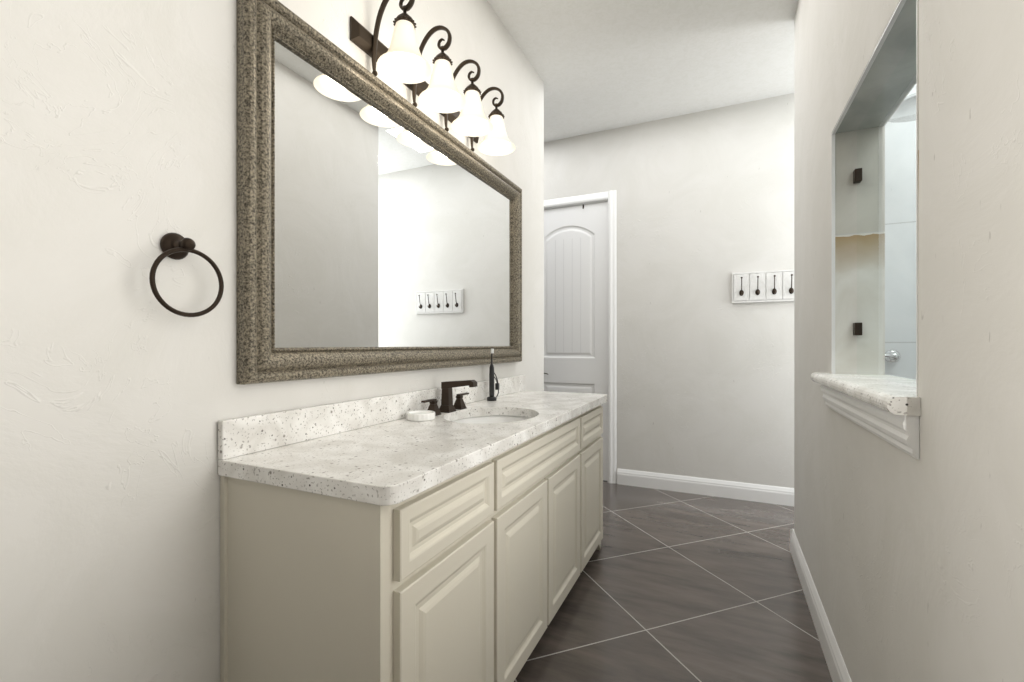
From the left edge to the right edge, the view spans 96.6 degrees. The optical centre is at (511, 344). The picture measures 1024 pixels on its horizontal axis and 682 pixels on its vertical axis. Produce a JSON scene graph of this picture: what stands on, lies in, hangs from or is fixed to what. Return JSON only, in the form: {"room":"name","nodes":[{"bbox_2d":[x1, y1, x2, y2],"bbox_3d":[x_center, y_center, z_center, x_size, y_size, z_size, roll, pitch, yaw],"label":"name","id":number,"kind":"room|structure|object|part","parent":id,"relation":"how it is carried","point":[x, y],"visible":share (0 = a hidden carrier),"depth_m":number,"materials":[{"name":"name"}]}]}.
{"room":"bathroom","nodes":[
{"label":"bathroom","id":0,"kind":"room"},
{"bbox_2d":[0,0,543,681],"bbox_3d":[-0.811,-0.335,1.177,0.150,3.045,4.657,0,0,25],"label":"wall","id":1,"kind":"structure","parent":0,"point":[122,392],"depth_m":0.98,"materials":[{"name":"paint"}]},
{"bbox_2d":[149,233,223,316],"bbox_3d":[-0.752,-0.161,1.048,0.063,0.196,0.158,0,0,25],"label":"towel ring","id":2,"kind":"object","parent":1,"relation":"attached to","point":[175,246],"visible":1,"depth_m":1.03,"materials":[{"name":"brown metal"}]},
{"bbox_2d":[218,375,525,458],"bbox_3d":[-0.327,0.239,2.016,0.020,0.098,1.926,0,0,25],"label":"backsplash","id":3,"kind":"structure","parent":1,"relation":"attached to","point":[241,435],"depth_m":1.43,"materials":[{"name":"white stone"}]},
{"bbox_2d":[237,0,521,384],"bbox_3d":[-0.326,-0.425,1.990,0.046,1.057,1.777,0,0,25],"label":"mirror","id":4,"kind":"object","parent":1,"relation":"attached to","point":[379,225],"visible":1,"depth_m":1.54,"materials":[{"name":"clear glass"}]},
{"bbox_3d":[-0.337,-0.425,1.995,0.004,0.875,1.595,0,0,25],"label":"glass","id":5,"kind":"part","parent":4,"relation":"part of","materials":[{"name":"white"}]},
{"bbox_2d":[350,0,514,155],"bbox_3d":[-0.253,-1.099,1.901,0.253,0.299,0.884,0,0,25],"label":"sconce","id":6,"kind":"object","parent":1,"relation":"attached to","point":[401,59],"visible":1,"depth_m":1.77,"materials":[{"name":"white glass"}]},
{"bbox_3d":[-0.356,-1.078,1.949,0.025,0.080,0.880,0,0,25],"label":"plate","id":7,"kind":"part","parent":6,"relation":"part of","materials":[{"name":"brown metal"}]},
{"bbox_2d":[487,0,797,141],"bbox_3d":[0.267,-1.882,1.186,5.200,0.050,5.778,0,0,25],"label":"ceiling","id":8,"kind":"structure","parent":0,"point":[600,65],"depth_m":2.93,"materials":[{"name":"paint"}]},
{"bbox_2d":[544,93,793,487],"bbox_3d":[1.443,-0.335,3.732,5.000,3.045,0.130,0,0,25],"label":"wall","id":9,"kind":"structure","parent":0,"point":[705,364],"depth_m":3.63,"materials":[{"name":"paint"}]},
{"bbox_2d":[544,202,607,480],"bbox_3d":[0.513,-0.031,4.127,0.715,2.422,0.038,0,0,25],"label":"door","id":10,"kind":"structure","parent":9,"relation":"in","point":[593,217],"depth_m":4.00,"materials":[{"name":"white wood"}]},
{"bbox_2d":[555,240,555,351],"bbox_3d":[0.395,-0.442,4.155,0.003,1.020,0.002,0,0,25],"label":"groove","id":11,"kind":"object","parent":10,"relation":"attached to","point":[555,295],"visible":1,"depth_m":4.14,"materials":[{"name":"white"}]},
{"bbox_2d":[544,190,616,483],"bbox_3d":[0.522,-0.068,4.146,0.875,2.512,0.148,0,0,25],"label":"door frame","id":12,"kind":"structure","parent":9,"relation":"attached to","point":[575,291],"depth_m":4.07,"materials":[{"name":"white wood"}]},
{"bbox_2d":[617,468,793,506],"bbox_3d":[2.291,1.123,3.259,3.065,0.130,0.016,0,0,25],"label":"baseboard","id":13,"kind":"structure","parent":9,"relation":"attached to","point":[735,490],"depth_m":3.59,"materials":[{"name":"white wood"}]},
{"bbox_2d":[732,269,793,302],"bbox_3d":[1.950,-0.439,3.392,0.566,0.233,0.060,0,0,25],"label":"hook rail","id":14,"kind":"object","parent":9,"relation":"attached to","point":[765,286],"visible":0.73,"depth_m":3.43,"materials":[{"name":"white wood"}]},
{"bbox_2d":[514,480,832,681],"bbox_3d":[0.267,1.213,1.186,5.200,0.050,5.778,0,0,25],"label":"floor","id":15,"kind":"structure","parent":0,"point":[671,586],"depth_m":2.10,"materials":[{"name":"tile"}]},
{"bbox_2d":[218,403,602,681],"bbox_3d":[-0.098,0.758,1.905,0.527,0.860,1.903,0,0,25],"label":"bathroom vanity","id":16,"kind":"object","parent":15,"relation":"on","point":[459,538],"depth_m":1.12,"materials":[{"name":"beige wood"}]},
{"bbox_2d":[218,391,606,510],"bbox_3d":[-0.088,0.308,1.906,0.546,0.040,1.926,0,0,25],"label":"countertop","id":17,"kind":"structure","parent":16,"relation":"on","point":[397,461],"depth_m":1.25,"materials":[{"name":"white stone"}]},
{"bbox_2d":[407,410,434,420],"bbox_3d":[-0.352,0.274,1.765,0.109,0.027,0.109,0,0,25],"label":"soap dish","id":18,"kind":"object","parent":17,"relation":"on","point":[422,415],"visible":1,"depth_m":1.73,"materials":[{"name":"white ceramic"}]},
{"bbox_2d":[418,380,477,414],"bbox_3d":[-0.229,0.218,1.940,0.169,0.140,0.348,0,0,25],"label":"faucet","id":19,"kind":"object","parent":17,"relation":"on","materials":[{"name":"brown metal"}]},
{"bbox_2d":[450,411,529,426],"bbox_3d":[-0.081,0.402,1.894,0.414,0.172,0.520,0,0,25],"label":"sink","id":20,"kind":"object","parent":17,"relation":"in","point":[503,418],"depth_m":2.10,"materials":[{"name":"white ceramic"}]},
{"bbox_2d":[487,349,498,400],"bbox_3d":[-0.089,0.153,2.390,0.050,0.268,0.125,0,0,25],"label":"toothbrush","id":21,"kind":"object","parent":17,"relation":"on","point":[491,397],"visible":1,"depth_m":2.35,"materials":[{"name":"black plastic"}]},
{"bbox_3d":[-0.086,0.211,2.413,0.019,0.153,0.081,0,0,25],"label":"cord","id":22,"kind":"part","parent":21,"relation":"part of","materials":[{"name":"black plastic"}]},
{"bbox_2d":[885,85,915,379],"bbox_3d":[2.290,-0.335,2.219,1.260,3.045,0.150,0,0,25],"label":"wall","id":23,"kind":"structure","parent":0,"point":[910,191],"depth_m":2.27,"materials":[{"name":"tile"}]},
{"bbox_2d":[885,350,900,362],"bbox_3d":[1.884,0.058,2.292,0.120,0.068,0.058,0,0,25],"label":"shower valve","id":24,"kind":"object","parent":23,"relation":"attached to","point":[892,355],"depth_m":2.29,"materials":[{"name":"silver metal"}]},
{"bbox_2d":[888,93,915,122],"bbox_3d":[1.807,-1.112,2.063,0.278,0.200,0.538,0,0,25],"label":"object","id":25,"kind":"structure","parent":0,"point":[907,111],"depth_m":1.98,"materials":[{"name":"white"}]},
{"bbox_2d":[794,0,1023,681],"bbox_3d":[0.706,-0.335,0.472,0.150,3.045,4.650,0,0,25],"label":"wall","id":26,"kind":"structure","parent":0,"point":[927,565],"depth_m":0.86,"materials":[{"name":"paint"}]},
{"bbox_2d":[790,529,851,681],"bbox_3d":[0.634,1.123,0.515,0.016,0.130,4.666,0,0,25],"label":"baseboard","id":27,"kind":"structure","parent":26,"relation":"attached to","point":[837,668],"depth_m":1.84,"materials":[{"name":"white wood"}]},
{"bbox_2d":[810,372,920,415],"bbox_3d":[1.083,0.127,1.330,0.226,0.038,0.927,0,0,25],"label":"window sill","id":28,"kind":"structure","parent":26,"relation":"attached to","point":[894,397],"depth_m":1.15,"materials":[{"name":"stone"}]},
{"bbox_2d":[820,385,918,458],"bbox_3d":[1.012,0.192,1.348,0.027,0.090,0.885,0,0,25],"label":"trim","id":29,"kind":"structure","parent":26,"relation":"attached to","point":[900,432],"depth_m":1.12,"materials":[{"name":"white wood"}]},
{"bbox_2d":[832,0,915,132],"bbox_3d":[1.090,-0.788,1.292,0.157,0.008,0.824,0,0,25],"label":"window reveal","id":30,"kind":"object","parent":26,"relation":"attached to","point":[901,37],"depth_m":1.34,"materials":[{"name":"white paint"}]},
{"bbox_2d":[835,0,918,396],"bbox_3d":[1.090,-0.342,1.292,0.157,0.900,0.840,0,0,25],"label":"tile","id":31,"kind":"structure","parent":26,"relation":"attached to","point":[846,253],"depth_m":1.67,"materials":[{"name":"white tile"}]},
{"bbox_2d":[831,0,917,396],"bbox_3d":[1.022,-0.338,1.323,0.011,0.892,0.824,0,0,25],"label":"bead","id":32,"kind":"object","parent":31,"relation":"attached to","point":[882,39],"visible":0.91,"depth_m":1.33,"materials":[{"name":"white"}]},
{"bbox_2d":[857,38,915,385],"bbox_3d":[1.085,-0.338,1.293,0.001,0.888,0.818,0,0,25],"label":"glass panel","id":33,"kind":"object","parent":26,"relation":"in","point":[887,228],"depth_m":1.36,"materials":[{"name":"clear glass"}]},
{"bbox_2d":[853,168,861,334],"bbox_3d":[1.252,-0.335,1.654,0.022,0.601,0.030,0,0,25],"label":"clips","id":34,"kind":"object","parent":33,"relation":"attached to","point":[856,179],"visible":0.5,"depth_m":1.64,"materials":[{"name":"brown metal"}]}
]}

